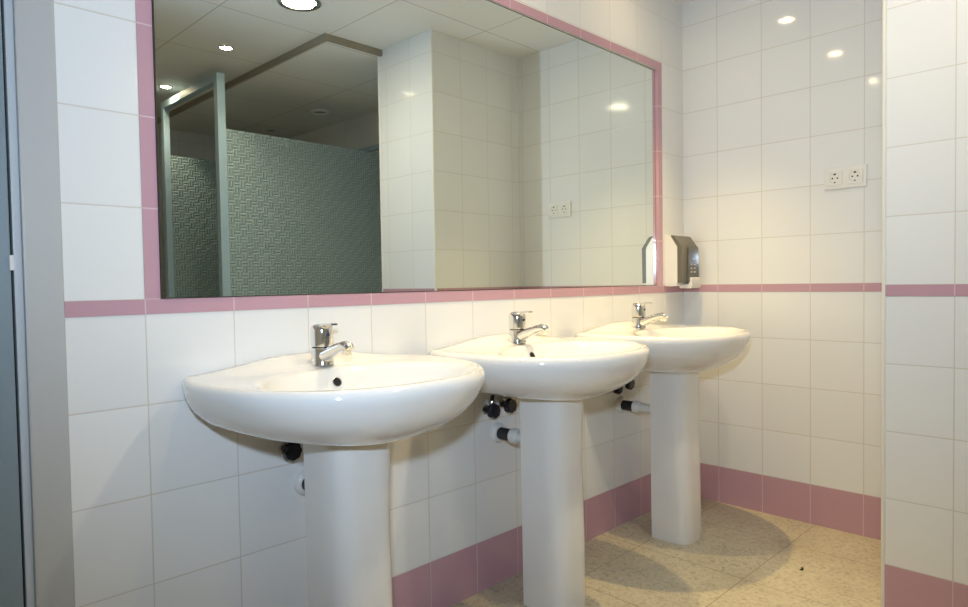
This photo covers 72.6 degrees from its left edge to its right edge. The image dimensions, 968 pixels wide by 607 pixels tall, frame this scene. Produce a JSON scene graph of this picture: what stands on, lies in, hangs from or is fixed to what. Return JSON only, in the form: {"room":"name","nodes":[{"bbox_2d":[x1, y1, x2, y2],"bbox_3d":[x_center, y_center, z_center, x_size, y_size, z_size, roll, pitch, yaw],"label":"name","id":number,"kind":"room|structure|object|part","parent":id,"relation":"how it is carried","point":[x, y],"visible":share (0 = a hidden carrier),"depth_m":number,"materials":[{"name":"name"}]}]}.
{"room":"public restroom","nodes":[
{"label":"public restroom","id":0,"kind":"room"},
{"bbox_2d":[54,0,683,606],"bbox_3d":[-0.381,-0.184,1.887,3.642,2.320,0.100,-3,3,-45],"label":"wall","id":1,"kind":"structure","parent":0,"point":[172,507],"depth_m":1.57,"materials":[{"name":"white tile"}]},
{"bbox_2d":[0,0,74,606],"bbox_3d":[-1.218,-0.034,1.050,0.926,2.100,0.095,-3,3,-45],"label":"door","id":2,"kind":"structure","parent":1,"relation":"in","point":[37,562],"depth_m":1.31,"materials":[{"name":"grey paint"}]},
{"bbox_2d":[135,0,160,298],"bbox_3d":[-0.745,-0.510,1.451,0.032,1.001,0.002,-3,3,-45],"label":"trim","id":3,"kind":"structure","parent":1,"relation":"attached to","point":[143,7],"depth_m":1.46,"materials":[{"name":"pink tile"}]},
{"bbox_2d":[279,442,301,460],"bbox_3d":[-0.495,0.358,1.676,0.051,0.082,0.050,-3,3,-45],"label":"angle valve","id":4,"kind":"object","parent":1,"relation":"attached to","point":[290,451],"visible":0.68,"depth_m":1.66,"materials":[{"name":"black metal"}]},
{"bbox_2d":[294,470,304,495],"bbox_3d":[-0.399,0.472,1.665,0.068,0.068,0.205,-3,3,-45],"label":"drain pipe","id":5,"kind":"object","parent":1,"relation":"attached to","point":[299,483],"visible":0.1,"depth_m":1.71,"materials":[{"name":"white plastic"}]},
{"bbox_2d":[64,285,683,317],"bbox_3d":[0.047,-0.030,2.241,2.544,0.033,0.002,-3,3,-45],"label":"trim","id":6,"kind":"structure","parent":1,"relation":"attached to","point":[182,305],"depth_m":1.75,"materials":[{"name":"pink tile"}]},
{"bbox_2d":[151,0,655,298],"bbox_3d":[0.020,-0.530,2.218,0.006,0.967,2.133,1,3,45],"label":"mirror","id":7,"kind":"object","parent":1,"relation":"attached to","point":[304,147],"visible":1,"depth_m":1.92,"materials":[{"name":"clear mirror"}]},
{"bbox_2d":[482,395,500,418],"bbox_3d":[0.022,0.340,2.188,0.051,0.082,0.050,-3,3,-45],"label":"angle valve","id":8,"kind":"object","parent":1,"relation":"attached to","point":[492,410],"visible":0.98,"depth_m":2.17,"materials":[{"name":"black plastic"}]},
{"bbox_2d":[490,422,520,443],"bbox_3d":[0.117,0.441,2.175,0.068,0.068,0.205,-3,3,-45],"label":"drain pipe","id":9,"kind":"object","parent":1,"relation":"attached to","point":[498,433],"visible":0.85,"depth_m":2.20,"materials":[{"name":"white plastic"}]},
{"bbox_2d":[499,397,516,412],"bbox_3d":[0.080,0.331,2.244,0.051,0.082,0.050,-3,3,-45],"label":"angle valve","id":10,"kind":"object","parent":1,"relation":"attached to","point":[509,405],"visible":0.81,"depth_m":2.23,"materials":[{"name":"black plastic"}]},
{"bbox_2d":[392,474,650,606],"bbox_3d":[0.061,0.875,2.269,2.544,0.165,0.002,-3,3,-45],"label":"baseboard","id":11,"kind":"structure","parent":1,"relation":"attached to","point":[451,579],"depth_m":2.22,"materials":[{"name":"pink tile"}]},
{"bbox_2d":[491,0,657,68],"bbox_3d":[0.018,-1.030,2.197,2.135,0.032,0.002,-3,3,-45],"label":"trim","id":12,"kind":"structure","parent":1,"relation":"attached to","point":[512,4],"depth_m":2.52,"materials":[{"name":"pink tile"}]},
{"bbox_2d":[613,386,622,393],"bbox_3d":[0.536,0.330,2.696,0.051,0.082,0.050,-3,3,-45],"label":"angle valve","id":13,"kind":"object","parent":1,"relation":"attached to","point":[619,390],"visible":0.17,"depth_m":2.68,"materials":[{"name":"black plastic"}]},
{"bbox_2d":[625,380,634,389],"bbox_3d":[0.599,0.319,2.758,0.051,0.082,0.050,-3,3,-45],"label":"angle valve","id":14,"kind":"object","parent":1,"relation":"attached to","point":[631,384],"visible":0.35,"depth_m":2.74,"materials":[{"name":"black plastic"}]},
{"bbox_2d":[615,396,649,412],"bbox_3d":[0.643,0.425,2.695,0.068,0.068,0.205,-3,3,-45],"label":"drain pipe","id":15,"kind":"object","parent":1,"relation":"attached to","point":[622,404],"visible":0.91,"depth_m":2.71,"materials":[{"name":"white plastic"}]},
{"bbox_2d":[655,62,662,285],"bbox_3d":[0.789,-0.582,2.980,0.033,1.001,0.021,-3,3,-45],"label":"trim","id":16,"kind":"structure","parent":1,"relation":"attached to","point":[658,72],"depth_m":2.97,"materials":[{"name":"pink tile"}]},
{"bbox_2d":[664,235,700,287],"bbox_3d":[0.912,-0.192,3.020,0.150,0.245,0.103,-3,3,-45],"label":"soap dispenser","id":17,"kind":"object","parent":1,"relation":"attached to","point":[681,258],"visible":1,"depth_m":2.98,"materials":[{"name":"white plastic"}]},
{"bbox_3d":[0.898,-0.086,3.038,0.144,0.012,0.062,-3,3,-45],"label":"plate","id":18,"kind":"part","parent":17,"relation":"part of","materials":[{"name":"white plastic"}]},
{"bbox_3d":[0.949,-0.096,3.030,0.086,0.051,0.063,-3,3,-45],"label":"push lever","id":19,"kind":"part","parent":17,"relation":"part of","materials":[{"name":"white plastic"}]},
{"bbox_2d":[450,498,880,606],"bbox_3d":[1.056,1.048,0.493,3.842,0.100,4.130,-3,3,-45],"label":"floor","id":20,"kind":"structure","parent":0,"point":[742,557],"depth_m":2.34,"materials":[{"name":"tile"}]},
{"bbox_2d":[182,351,484,606],"bbox_3d":[-0.282,0.558,1.563,0.684,0.854,0.512,-3,3,-45],"label":"washbasin","id":21,"kind":"object","parent":20,"relation":"on","point":[346,414],"visible":1,"depth_m":1.48,"materials":[{"name":"white ceramic"}]},
{"bbox_2d":[310,323,353,365],"bbox_3d":[-0.373,0.101,1.631,0.059,0.106,0.163,-3,3,-45],"label":"faucet","id":22,"kind":"object","parent":21,"relation":"on","point":[324,350],"visible":1,"depth_m":1.64,"materials":[{"name":"silver metal"}]},
{"bbox_3d":[-0.410,0.080,1.668,0.057,0.058,0.057,-3,3,-45],"label":"handle","id":23,"kind":"part","parent":22,"relation":"part of","materials":[{"name":"silver metal"}]},
{"bbox_3d":[-0.388,0.054,1.645,0.035,0.012,0.055,-3,3,-45],"label":"lever","id":24,"kind":"part","parent":22,"relation":"part of","materials":[{"name":"silver metal"}]},
{"bbox_3d":[-0.363,0.121,1.622,0.043,0.063,0.134,-3,3,-45],"label":"spout","id":25,"kind":"part","parent":22,"relation":"part of","materials":[{"name":"silver metal"}]},
{"bbox_2d":[182,351,484,445],"bbox_3d":[-0.287,0.224,1.553,0.684,0.185,0.512,-3,3,-45],"label":"basin","id":26,"kind":"object","parent":21,"relation":"in","point":[362,398],"depth_m":1.38,"materials":[{"name":"white ceramic"}]},
{"bbox_2d":[428,333,649,606],"bbox_3d":[0.238,0.534,2.078,0.684,0.854,0.512,-3,3,-45],"label":"washbasin","id":27,"kind":"object","parent":20,"relation":"on","point":[551,377],"visible":0.94,"depth_m":2.02,"materials":[{"name":"white ceramic"}]},
{"bbox_2d":[509,311,549,342],"bbox_3d":[0.147,0.077,2.146,0.059,0.106,0.163,-3,3,-45],"label":"faucet","id":28,"kind":"object","parent":27,"relation":"on","point":[518,332],"visible":1,"depth_m":2.15,"materials":[{"name":"silver metal"}]},
{"bbox_3d":[0.110,0.056,2.182,0.057,0.058,0.057,-3,3,-45],"label":"handle","id":29,"kind":"part","parent":28,"relation":"part of","materials":[{"name":"silver metal"}]},
{"bbox_3d":[0.157,0.097,2.136,0.043,0.063,0.134,-3,3,-45],"label":"spout","id":30,"kind":"part","parent":28,"relation":"part of","materials":[{"name":"silver metal"}]},
{"bbox_2d":[428,333,649,400],"bbox_3d":[0.233,0.200,2.067,0.684,0.185,0.512,-3,3,-45],"label":"basin","id":31,"kind":"object","parent":27,"relation":"in","point":[542,368],"depth_m":1.87,"materials":[{"name":"white ceramic"}]},
{"bbox_2d":[575,321,750,544],"bbox_3d":[0.761,0.507,2.595,0.684,0.859,0.512,-3,3,-45],"label":"washbasin","id":32,"kind":"object","parent":20,"relation":"on","point":[678,355],"visible":0.93,"depth_m":2.56,"materials":[{"name":"white ceramic"}]},
{"bbox_2d":[631,302,667,327],"bbox_3d":[0.670,0.048,2.663,0.059,0.106,0.163,-3,3,-45],"label":"faucet","id":33,"kind":"object","parent":32,"relation":"on","point":[638,310],"visible":0.98,"depth_m":2.67,"materials":[{"name":"silver metal"}]},
{"bbox_3d":[0.633,0.026,2.699,0.057,0.058,0.057,-3,3,-45],"label":"handle","id":34,"kind":"part","parent":33,"relation":"part of","materials":[{"name":"silver metal"}]},
{"bbox_3d":[0.680,0.067,2.654,0.043,0.063,0.134,-3,3,-45],"label":"spout","id":35,"kind":"part","parent":33,"relation":"part of","materials":[{"name":"silver metal"}]},
{"bbox_2d":[575,321,750,372],"bbox_3d":[0.756,0.170,2.584,0.684,0.185,0.512,-3,3,-45],"label":"basin","id":36,"kind":"object","parent":32,"relation":"in","point":[673,348],"depth_m":2.38,"materials":[{"name":"white ceramic"}]},
{"bbox_2d":[674,0,694,4],"bbox_3d":[1.017,-1.371,0.417,3.842,0.100,4.130,-3,3,-45],"label":"ceiling","id":37,"kind":"structure","parent":0,"point":[681,2],"depth_m":3.06,"materials":[{"name":"white paint"}]},
{"bbox_2d":[682,0,881,497],"bbox_3d":[2.366,-0.224,1.770,0.100,2.320,3.930,-3,3,-45],"label":"wall","id":38,"kind":"structure","parent":0,"point":[777,94],"depth_m":2.79,"materials":[{"name":"white tile"}]},
{"bbox_2d":[684,283,881,291],"bbox_3d":[1.303,-0.067,2.781,0.002,0.033,1.001,-3,3,-45],"label":"trim","id":39,"kind":"structure","parent":38,"relation":"attached to","point":[833,287],"depth_m":2.79,"materials":[{"name":"pink tile"}]},
{"bbox_2d":[700,463,880,539],"bbox_3d":[1.317,0.839,2.809,0.002,0.165,1.001,-3,3,-45],"label":"baseboard","id":40,"kind":"structure","parent":38,"relation":"attached to","point":[854,513],"depth_m":2.80,"materials":[{"name":"pink tile"}]},
{"bbox_2d":[824,164,866,189],"bbox_3d":[1.435,-0.501,2.618,0.013,0.085,0.153,-3,3,-45],"label":"power outlet","id":41,"kind":"object","parent":38,"relation":"attached to","point":[855,175],"visible":1,"depth_m":2.61,"materials":[{"name":"white plastic"}]},
{"bbox_2d":[827,171,841,185],"bbox_3d":[1.406,-0.502,2.641,0.004,0.055,0.055,-3,3,-45],"label":"socket","id":42,"kind":"object","parent":41,"relation":"attached to","point":[834,178],"depth_m":2.64,"materials":[{"name":"beige plastic"}]},
{"bbox_2d":[847,168,862,183],"bbox_3d":[1.457,-0.501,2.590,0.004,0.055,0.055,-3,3,-45],"label":"socket","id":43,"kind":"object","parent":41,"relation":"attached to","point":[854,175],"depth_m":2.59,"materials":[{"name":"beige plastic"}]},
{"bbox_2d":[885,0,967,585],"bbox_3d":[1.576,-0.219,2.027,0.661,2.320,0.451,-3,3,-45],"label":"wall","id":44,"kind":"structure","parent":0,"point":[926,475],"depth_m":1.88,"materials":[{"name":"white tile"}]},
{"bbox_2d":[881,0,886,606],"bbox_3d":[1.188,-0.211,1.955,0.014,2.320,0.014,-3,3,-45],"label":"trim","id":45,"kind":"structure","parent":44,"relation":"attached to","point":[884,2],"depth_m":1.96,"materials":[{"name":"white plastic"}]},
{"bbox_2d":[884,564,967,606],"bbox_3d":[1.358,0.869,1.828,0.002,0.165,0.443,-3,3,-45],"label":"baseboard","id":46,"kind":"structure","parent":44,"relation":"attached to","point":[902,587],"depth_m":1.92,"materials":[{"name":"pink tile"}]},
{"bbox_2d":[885,284,967,295],"bbox_3d":[1.344,-0.037,1.800,0.002,0.033,0.443,-3,3,-45],"label":"trim","id":47,"kind":"structure","parent":44,"relation":"attached to","point":[930,289],"depth_m":1.88,"materials":[{"name":"pink tile"}]}
]}

